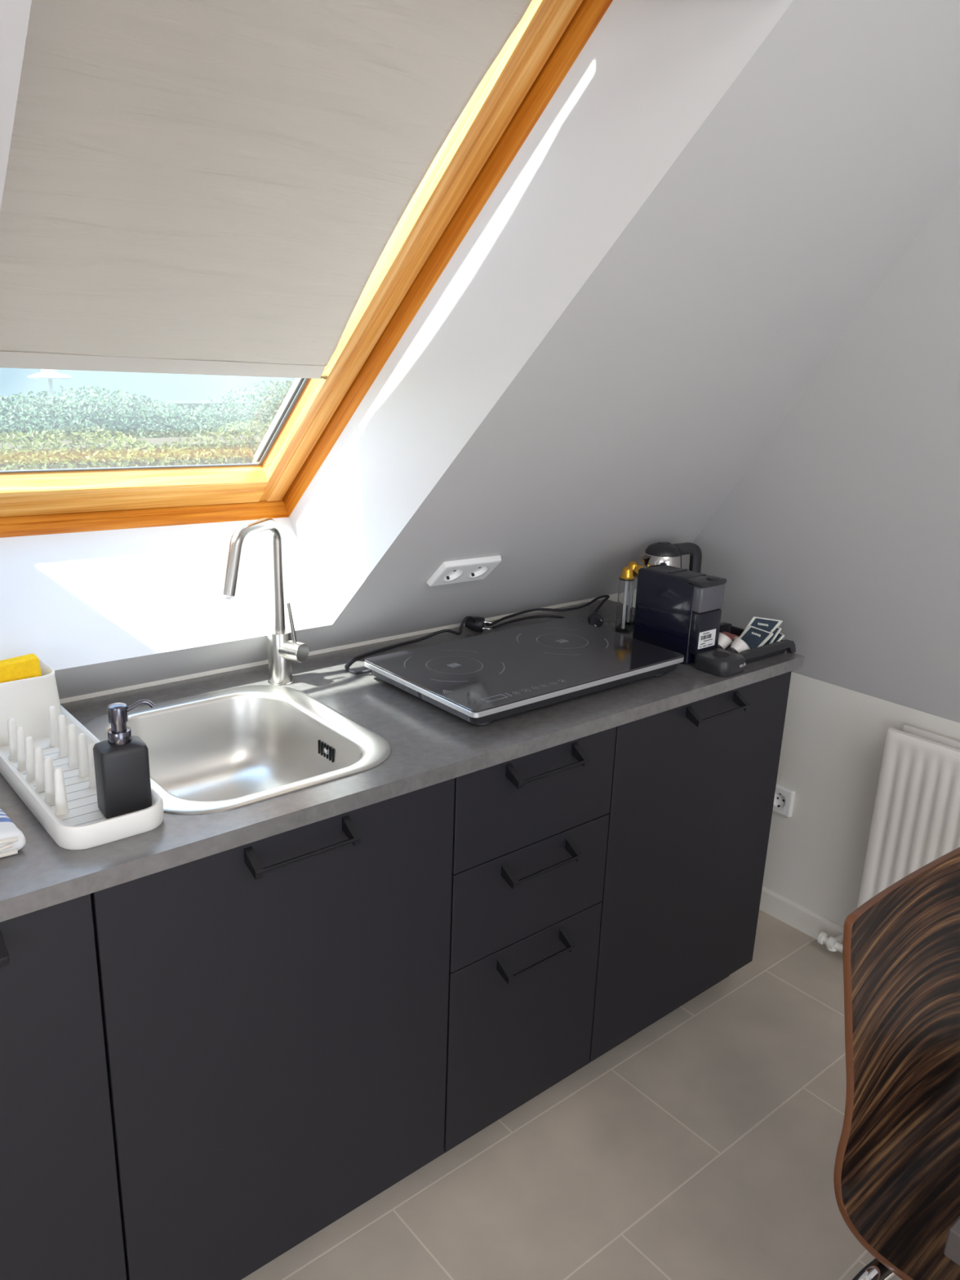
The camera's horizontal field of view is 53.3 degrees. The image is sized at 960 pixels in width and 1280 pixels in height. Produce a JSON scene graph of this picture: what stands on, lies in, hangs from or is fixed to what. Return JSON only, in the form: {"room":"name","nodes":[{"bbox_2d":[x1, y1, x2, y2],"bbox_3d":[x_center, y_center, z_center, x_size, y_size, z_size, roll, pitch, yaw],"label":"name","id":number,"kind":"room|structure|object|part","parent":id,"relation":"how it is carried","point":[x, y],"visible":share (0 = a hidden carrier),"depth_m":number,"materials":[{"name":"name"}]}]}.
{"room":"attic kitchen","nodes":[
{"label":"attic kitchen","id":0,"kind":"room"},
{"bbox_2d":[0,367,295,400],"bbox_3d":[-5.362,-6.588,24.158,38.000,7.000,5.000,-12,22,-38],"label":"sky","id":1,"kind":"structure","parent":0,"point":[158,386],"depth_m":19.75,"materials":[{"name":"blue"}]},
{"bbox_2d":[59,593,617,703],"bbox_3d":[-1.083,0.585,1.740,4.450,0.908,0.100,-12,22,-38],"label":"wall","id":2,"kind":"structure","parent":0,"point":[614,597],"depth_m":2.04,"materials":[{"name":"paint"}]},
{"bbox_2d":[0,0,613,537],"bbox_3d":[-0.414,-0.591,1.397,0.919,1.090,1.180,-12,22,-38],"label":"window","id":3,"kind":"structure","parent":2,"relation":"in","point":[531,65],"depth_m":1.71,"materials":[{"name":"brown wood"}]},
{"bbox_3d":[-0.717,-0.288,1.835,0.656,0.048,0.089,-12,-21,-38],"label":"rail","id":4,"kind":"part","parent":3,"relation":"part of","materials":[{"name":"brown wood"}]},
{"bbox_3d":[-0.739,-0.253,1.886,0.759,0.115,0.077,-12,-21,-38],"label":"frame","id":5,"kind":"part","parent":3,"relation":"part of","materials":[{"name":"brown wood"}]},
{"bbox_2d":[0,0,532,379],"bbox_3d":[-0.315,-0.637,1.262,0.633,0.589,0.642,-12,22,-38],"label":"roller blind","id":6,"kind":"object","parent":3,"relation":"attached to","point":[192,187],"visible":0.99,"depth_m":1.27,"materials":[{"name":"fabric"}]},
{"bbox_3d":[-0.099,-0.627,1.647,0.053,0.115,1.414,-12,-21,-38],"label":"frame","id":7,"kind":"part","parent":3,"relation":"part of","materials":[{"name":"brown wood"}]},
{"bbox_2d":[0,0,793,670],"bbox_3d":[-0.329,-0.405,1.339,0.799,1.125,1.185,-12,22,-38],"label":"window reveal","id":8,"kind":"structure","parent":2,"relation":"attached to","point":[650,73],"depth_m":1.61,"materials":[{"name":"paint"}]},
{"bbox_2d":[0,0,959,699],"bbox_3d":[-0.588,-0.453,0.710,4.262,1.707,1.753,-12,22,-38],"label":"ceiling","id":9,"kind":"structure","parent":0,"point":[624,431],"depth_m":1.59,"materials":[{"name":"paint"}]},
{"bbox_2d":[426,555,501,586],"bbox_3d":[-0.033,-0.150,2.066,0.164,0.067,0.069,-12,22,-38],"label":"double socket","id":10,"kind":"object","parent":9,"relation":"attached to","point":[477,568],"visible":1,"depth_m":2.06,"materials":[{"name":"white plastic"}]},
{"bbox_2d":[241,909,902,1279],"bbox_3d":[0.508,1.688,0.056,4.450,0.120,5.127,-12,22,-38],"label":"floor","id":11,"kind":"structure","parent":0,"point":[703,1144],"depth_m":1.91,"materials":[{"name":"beige tile"}]},
{"bbox_2d":[0,893,126,1279],"bbox_3d":[-0.843,0.707,1.435,0.397,0.868,0.616,-12,22,-38],"label":"base cabinet","id":12,"kind":"object","parent":11,"relation":"on","point":[60,1213],"visible":0.93,"depth_m":1.27,"materials":[{"name":"black wood"}]},
{"bbox_3d":[-0.644,0.385,1.106,0.176,0.035,0.036,-12,22,-38],"label":"handle","id":13,"kind":"part","parent":12,"relation":"part of","materials":[{"name":"black"}]},
{"bbox_2d":[0,599,804,922],"bbox_3d":[-0.233,0.138,1.833,2.052,0.028,0.634,-12,22,-38],"label":"countertop","id":14,"kind":"structure","parent":12,"relation":"on","point":[430,744],"depth_m":1.69,"materials":[{"name":"stone"}]},
{"bbox_2d":[0,808,26,857],"bbox_3d":[-0.768,0.245,1.307,0.200,0.032,0.294,-12,22,-38],"label":"tea towel","id":15,"kind":"object","parent":14,"relation":"on","point":[12,839],"visible":1,"depth_m":1.26,"materials":[{"name":"fabric"}]},
{"bbox_2d":[0,659,164,849],"bbox_3d":[-0.654,0.153,1.476,0.147,0.118,0.520,-12,22,-38],"label":"dish rack","id":16,"kind":"object","parent":14,"relation":"on","point":[46,757],"visible":0.91,"depth_m":1.44,"materials":[{"name":"white plastic"}]},
{"bbox_2d":[0,653,41,683],"bbox_3d":[-0.775,0.090,1.579,0.108,0.125,0.036,-12,22,-38],"label":"sponge","id":17,"kind":"object","parent":16,"relation":"in","point":[26,666],"visible":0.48,"depth_m":1.56,"materials":[{"name":"yellow plastic"}]},
{"bbox_2d":[0,659,62,746],"bbox_3d":[-0.780,0.101,1.613,0.122,0.106,0.120,-12,22,-38],"label":"cup","id":18,"kind":"object","parent":16,"relation":"on","point":[28,701],"depth_m":1.57,"materials":[{"name":"white plastic"}]},
{"bbox_2d":[93,699,154,818],"bbox_3d":[-0.498,0.162,1.347,0.080,0.162,0.052,-12,22,-38],"label":"soap dispenser","id":19,"kind":"object","parent":16,"relation":"on","point":[121,761],"visible":0.97,"depth_m":1.33,"materials":[{"name":"black plastic"}]},
{"bbox_2d":[93,735,151,818],"bbox_3d":[-0.504,0.190,1.351,0.065,0.104,0.049,-10,21,-35],"label":"bottle","id":20,"kind":"object","parent":19,"relation":"attached to","point":[122,762],"depth_m":1.33,"materials":[{"name":"black ceramic"}]},
{"bbox_2d":[83,684,391,814],"bbox_3d":[-0.426,0.246,1.668,0.430,0.164,0.472,-12,22,-38],"label":"sink","id":21,"kind":"object","parent":14,"relation":"in","point":[226,749],"visible":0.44,"depth_m":1.80,"materials":[{"name":"silver metal"}]},
{"bbox_2d":[222,517,308,685],"bbox_3d":[-0.418,-0.059,1.827,0.084,0.339,0.187,11,19,28],"label":"tap","id":22,"kind":"object","parent":14,"relation":"on","point":[282,651],"visible":1,"depth_m":1.88,"materials":[{"name":"grey metal"}]},
{"bbox_3d":[-0.427,-0.109,1.811,0.025,0.235,0.174,9,18,23],"label":"spout","id":23,"kind":"part","parent":22,"relation":"part of","materials":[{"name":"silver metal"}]},
{"bbox_3d":[-0.370,-0.031,1.883,0.019,0.089,0.008,-3,18,-17],"label":"lever","id":24,"kind":"part","parent":22,"relation":"part of","materials":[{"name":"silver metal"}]},
{"bbox_3d":[-0.374,0.021,1.905,0.055,0.039,0.039,11,19,28],"label":"mixer knob","id":25,"kind":"part","parent":22,"relation":"part of","materials":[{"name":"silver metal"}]},
{"bbox_2d":[344,616,492,674],"bbox_3d":[-0.142,-0.002,2.176,0.109,0.048,0.454,14,20,33],"label":"power cord","id":26,"kind":"object","parent":14,"relation":"on","point":[473,624],"visible":0.94,"depth_m":2.24,"materials":[{"name":"black rubber"},{"name":"chrome"}]},
{"bbox_2d":[364,617,684,725],"bbox_3d":[0.101,0.057,2.013,0.590,0.045,0.362,-12,22,-38],"label":"cooktop","id":27,"kind":"object","parent":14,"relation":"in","point":[480,680],"visible":1,"depth_m":1.95,"materials":[{"name":"black glass"}]},
{"bbox_3d":[0.027,0.107,1.761,0.049,0.001,0.018,-12,22,-38],"label":"display frame","id":28,"kind":"part","parent":27,"relation":"part of","materials":[{"name":"grey"}]},
{"bbox_3d":[0.101,0.044,2.009,0.590,0.012,0.362,-12,22,-38],"label":"edge trim","id":29,"kind":"part","parent":27,"relation":"part of","materials":[{"name":"silver metal"}]},
{"bbox_2d":[492,614,565,628],"bbox_3d":[0.136,-0.045,2.415,0.226,0.010,0.104,0,17,-8],"label":"power cord","id":30,"kind":"object","parent":14,"relation":"on","point":[538,615],"visible":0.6,"depth_m":2.44,"materials":[{"name":"black plastic"}]},
{"bbox_2d":[484,595,609,627],"bbox_3d":[0.191,-0.063,2.411,0.375,0.050,0.167,-5,18,-22],"label":"power cord","id":31,"kind":"object","parent":14,"relation":"on","point":[594,619],"visible":0.89,"depth_m":2.45,"materials":[{"name":"black plastic"}]},
{"bbox_2d":[615,575,637,633],"bbox_3d":[0.370,-0.096,2.395,0.039,0.135,0.106,8,18,19],"label":"holder","id":32,"kind":"object","parent":14,"relation":"on","point":[627,592],"visible":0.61,"depth_m":2.35,"materials":[{"name":"clear plastic"}]},
{"bbox_2d":[619,566,634,579],"bbox_3d":[0.361,-0.165,2.342,0.036,0.028,0.036,-12,22,-38],"label":"capsule","id":33,"kind":"object","parent":32,"relation":"on","point":[627,571],"visible":1,"depth_m":2.33,"materials":[{"name":"gold metal"}]},
{"bbox_2d":[627,561,638,569],"bbox_3d":[0.384,-0.182,2.402,0.036,0.028,0.036,-12,22,-38],"label":"capsule","id":34,"kind":"object","parent":32,"relation":"on","point":[632,564],"visible":0.46,"depth_m":2.39,"materials":[{"name":"gold metal"}]},
{"bbox_2d":[632,564,644,578],"bbox_3d":[0.392,-0.166,2.370,0.037,0.038,0.035,0,17,-7],"label":"capsule","id":35,"kind":"object","parent":32,"relation":"on","point":[635,571],"visible":0.45,"depth_m":2.36,"materials":[{"name":"gold metal"}]},
{"bbox_2d":[639,542,702,573],"bbox_3d":[0.476,-0.147,2.443,0.170,0.213,0.120,-12,22,-38],"label":"kettle","id":36,"kind":"object","parent":14,"relation":"on","point":[660,553],"visible":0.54,"depth_m":2.39,"materials":[{"name":"grey"}]},
{"bbox_3d":[0.414,-0.191,2.398,0.028,0.046,0.040,-4,18,-18],"label":"spout","id":37,"kind":"part","parent":36,"relation":"part of","materials":[{"name":"silver metal"}]},
{"bbox_3d":[0.461,-0.231,2.402,0.090,0.029,0.090,-12,22,-38],"label":"lid","id":38,"kind":"part","parent":36,"relation":"part of","materials":[{"name":"grey"}]},
{"bbox_3d":[0.525,-0.161,2.449,0.083,0.177,0.021,-4,18,-20],"label":"handle","id":39,"kind":"part","parent":36,"relation":"part of","materials":[{"name":"grey plastic"}]},
{"bbox_2d":[632,564,746,677],"bbox_3d":[0.476,-0.051,2.151,0.089,0.197,0.269,-12,22,-38],"label":"coffee machine","id":40,"kind":"object","parent":14,"relation":"on","point":[677,610],"visible":1,"depth_m":2.13,"materials":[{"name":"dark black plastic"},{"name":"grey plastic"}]},
{"bbox_3d":[0.443,-0.155,2.167,0.070,0.005,0.117,-12,22,-38],"label":"capsule lever","id":41,"kind":"part","parent":40,"relation":"part of","materials":[{"name":"grey plastic"}]},
{"bbox_3d":[0.500,-0.021,2.131,0.082,0.094,0.025,-12,22,-38],"label":"tank","id":42,"kind":"part","parent":40,"relation":"part of","materials":[{"name":"black plastic"}]},
{"bbox_3d":[0.500,-0.130,2.103,0.086,0.016,0.041,-12,22,-38],"label":"tank lid","id":43,"kind":"part","parent":40,"relation":"part of","materials":[{"name":"grey plastic"}]},
{"bbox_3d":[0.503,-0.094,2.109,0.084,0.059,0.026,-12,22,-38],"label":"water tank","id":44,"kind":"part","parent":40,"relation":"part of","materials":[{"name":"grey"}]},
{"bbox_2d":[693,648,745,677],"bbox_3d":[0.528,0.048,2.110,0.086,0.035,0.092,-12,22,-38],"label":"drip tray","id":45,"kind":"object","parent":40,"relation":"on","point":[718,662],"depth_m":2.08,"materials":[{"name":"grey plastic"}]},
{"bbox_2d":[719,622,795,664],"bbox_3d":[0.598,0.008,2.255,0.230,0.033,0.190,-12,22,-38],"label":"serving tray","id":46,"kind":"object","parent":14,"relation":"on","point":[759,653],"visible":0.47,"depth_m":2.21,"materials":[{"name":"black plastic"}]},
{"bbox_2d":[717,632,733,649],"bbox_3d":[0.557,0.002,2.194,0.043,0.043,0.045,-12,22,-38],"label":"cup","id":47,"kind":"object","parent":46,"relation":"on","point":[724,641],"visible":0.62,"depth_m":2.18,"materials":[{"name":"white ceramic"}]},
{"bbox_3d":[0.542,-0.013,2.320,0.230,0.033,0.014,-12,22,-38],"label":"handle","id":48,"kind":"part","parent":46,"relation":"part of","materials":[{"name":"black plastic"}]},
{"bbox_2d":[721,631,739,640],"bbox_3d":[0.582,-0.005,2.291,0.070,0.011,0.052,-10,21,-35],"label":"sachet","id":49,"kind":"object","parent":46,"relation":"on","point":[731,636],"visible":0.23,"depth_m":2.30,"materials":[{"name":"red paper"}]},
{"bbox_2d":[730,636,750,653],"bbox_3d":[0.589,0.014,2.164,0.042,0.043,0.045,-12,22,-38],"label":"cup","id":50,"kind":"object","parent":46,"relation":"on","point":[738,646],"visible":0.91,"depth_m":2.15,"materials":[{"name":"white ceramic"}]},
{"bbox_2d":[738,625,773,648],"bbox_3d":[0.636,0.000,2.240,0.068,0.044,0.075,-9,20,-33],"label":"sachet","id":51,"kind":"object","parent":46,"relation":"on","point":[753,637],"visible":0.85,"depth_m":2.23,"materials":[{"name":"teal paper"}]},
{"bbox_2d":[741,616,782,634],"bbox_3d":[0.666,-0.023,2.275,0.071,0.053,0.070,-12,22,-38],"label":"sachet","id":52,"kind":"object","parent":46,"relation":"on","point":[767,624],"visible":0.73,"depth_m":2.27,"materials":[{"name":"teal paper"}]},
{"bbox_3d":[0.655,0.030,2.191,0.230,0.033,0.014,-12,22,-38],"label":"handle","id":53,"kind":"part","parent":46,"relation":"part of","materials":[{"name":"black plastic"}]},
{"bbox_2d":[763,626,782,645],"bbox_3d":[0.677,-0.008,2.255,0.068,0.046,0.048,-12,22,-38],"label":"sachet","id":54,"kind":"object","parent":46,"relation":"on","point":[777,630],"visible":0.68,"depth_m":2.24,"materials":[{"name":"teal paper"}]},
{"bbox_2d":[772,632,784,643],"bbox_3d":[0.686,0.001,2.253,0.044,0.038,0.064,-2,17,-12],"label":"sachet","id":55,"kind":"object","parent":46,"relation":"on","point":[780,636],"visible":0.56,"depth_m":2.24,"materials":[{"name":"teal paper"}]},
{"bbox_2d":[90,777,454,1279],"bbox_3d":[-0.460,0.627,1.746,0.597,0.868,0.616,-12,22,-38],"label":"base cabinet","id":56,"kind":"object","parent":11,"relation":"on","point":[274,1008],"visible":0.69,"depth_m":1.50,"materials":[{"name":"black wood"}]},
{"bbox_3d":[-0.260,0.305,1.416,0.176,0.035,0.036,-12,22,-38],"label":"handle","id":57,"kind":"part","parent":56,"relation":"part of","materials":[{"name":"black metal"}]},
{"bbox_2d":[240,975,728,1279],"bbox_3d":[-0.114,1.006,1.899,2.000,0.079,0.016,-12,22,-38],"label":"trim","id":58,"kind":"structure","parent":11,"relation":"on","point":[728,975],"depth_m":1.93,"materials":[{"name":"black"}]},
{"bbox_2d":[444,726,616,1152],"bbox_3d":[-0.076,0.547,2.056,0.397,0.868,0.616,-12,22,-38],"label":"base cabinet","id":59,"kind":"object","parent":11,"relation":"on","point":[531,831],"visible":0.52,"depth_m":1.83,"materials":[{"name":"black wood"}]},
{"bbox_3d":[0.087,0.760,1.909,0.396,0.400,0.019,-12,22,-38],"label":"drawer","id":60,"kind":"part","parent":59,"relation":"part of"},
{"bbox_3d":[0.097,0.471,1.823,0.396,0.197,0.019,-12,22,-38],"label":"drawer","id":61,"kind":"part","parent":59,"relation":"part of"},
{"bbox_3d":[0.104,0.285,1.766,0.396,0.187,0.019,-12,22,-38],"label":"drawer","id":62,"kind":"part","parent":59,"relation":"part of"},
{"bbox_3d":[0.110,0.606,1.841,0.176,0.035,0.036,-12,22,-38],"label":"handle","id":63,"kind":"part","parent":59,"relation":"part of","materials":[{"name":"black metal"}]},
{"bbox_3d":[0.117,0.414,1.784,0.176,0.035,0.036,-12,22,-38],"label":"handle","id":64,"kind":"part","parent":59,"relation":"part of","materials":[{"name":"black metal"}]},
{"bbox_3d":[0.124,0.226,1.727,0.176,0.035,0.036,-12,22,-38],"label":"handle","id":65,"kind":"part","parent":59,"relation":"part of","materials":[{"name":"black metal"}]},
{"bbox_2d":[589,671,791,1061],"bbox_3d":[0.308,0.468,2.366,0.597,0.868,0.616,-12,22,-38],"label":"base cabinet","id":66,"kind":"object","parent":11,"relation":"on","point":[693,785],"visible":0.38,"depth_m":2.13,"materials":[{"name":"black"}]},
{"bbox_3d":[0.508,0.146,2.037,0.176,0.035,0.036,-12,22,-38],"label":"handle","id":67,"kind":"part","parent":66,"relation":"part of","materials":[{"name":"black metal"}]},
{"bbox_2d":[833,847,959,1279],"bbox_3d":[0.771,0.795,1.370,0.698,0.848,0.456,-12,22,-38],"label":"shell chair","id":68,"kind":"object","parent":11,"relation":"on","point":[896,1174],"visible":1,"depth_m":1.38,"materials":[{"name":"brown wood"}]},
{"bbox_3d":[0.536,1.020,1.346,0.250,0.409,0.067,-5,18,-21],"label":"leg","id":69,"kind":"part","parent":68,"relation":"part of","materials":[{"name":"silver metal"}]},
{"bbox_2d":[943,1216,959,1265],"bbox_3d":[1.210,0.940,1.131,1.260,0.740,0.860,-12,22,-38],"label":"dining table","id":70,"kind":"object","parent":11,"relation":"on","point":[952,1249],"visible":1,"depth_m":0.95,"materials":[{"name":"grey"}]},
{"bbox_2d":[681,180,959,723],"bbox_3d":[1.901,-0.201,0.581,1.138,1.811,5.027,-12,22,-38],"label":"wall","id":71,"kind":"structure","parent":0,"point":[842,530],"depth_m":2.13,"materials":[{"name":"paint"}]},
{"bbox_2d":[762,671,959,926],"bbox_3d":[2.225,0.943,1.246,0.100,0.739,5.027,-12,22,-38],"label":"wall","id":72,"kind":"structure","parent":0,"point":[833,740],"depth_m":2.61,"materials":[{"name":"paint"}]},
{"bbox_2d":[772,783,795,817],"bbox_3d":[0.854,0.455,2.724,0.013,0.081,0.081,-12,22,-38],"label":"wall socket","id":73,"kind":"object","parent":72,"relation":"attached to","point":[784,799],"visible":0.84,"depth_m":2.71,"materials":[{"name":"white plastic"}]},
{"bbox_2d":[759,885,844,952],"bbox_3d":[2.170,1.271,1.308,0.012,0.071,5.027,-12,22,-38],"label":"baseboard","id":74,"kind":"structure","parent":72,"relation":"attached to","point":[792,913],"depth_m":2.74,"materials":[{"name":"white paint"}]},
{"bbox_2d":[817,724,959,952],"bbox_3d":[1.348,0.656,2.096,0.096,0.676,1.228,-12,22,-38],"label":"radiator","id":75,"kind":"object","parent":72,"relation":"attached to","point":[915,823],"visible":0.45,"depth_m":2.33,"materials":[{"name":"white metal"}]},
{"bbox_3d":[0.944,0.819,2.619,0.033,0.033,0.028,-12,22,-38],"label":"valve knob","id":76,"kind":"part","parent":75,"relation":"part of","materials":[{"name":"white plastic"}]},
{"bbox_3d":[1.352,0.649,2.027,0.019,0.619,1.125,-12,22,-38],"label":"panel","id":77,"kind":"part","parent":75,"relation":"part of","materials":[{"name":"white metal"}]},
{"bbox_3d":[1.397,0.640,2.055,0.014,0.619,1.113,-12,22,-38],"label":"panel","id":78,"kind":"part","parent":75,"relation":"part of","materials":[{"name":"white metal"}]},
{"label":"outside","id":79,"kind":"structure","parent":0,"visible":0},
{"bbox_3d":[-15.852,-6.679,35.495,100.000,0.100,67.000,-12,22,-38],"label":"ground","id":80,"kind":"structure","parent":79,"visible":0},
{"bbox_2d":[26,368,71,400],"bbox_3d":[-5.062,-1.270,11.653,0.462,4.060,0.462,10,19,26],"label":"parasol","id":81,"kind":"object","parent":80,"relation":"on","point":[49,374],"visible":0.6,"depth_m":11.01,"materials":[{"name":"grey fabric"}]},
{"bbox_2d":[0,417,271,471],"bbox_3d":[-2.025,0.146,7.667,10.538,3.863,1.187,-12,22,-38],"label":"hedge","id":82,"kind":"object","parent":80,"relation":"on","point":[220,448],"visible":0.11,"depth_m":6.61,"materials":[{"name":"green plant"}]},
{"bbox_2d":[0,379,293,442],"bbox_3d":[-3.112,-1.134,11.498,16.059,4.025,1.987,-12,22,-38],"label":"trees","id":83,"kind":"object","parent":80,"relation":"on","point":[141,418],"visible":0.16,"depth_m":10.44,"materials":[{"name":"green plant"}]}
]}

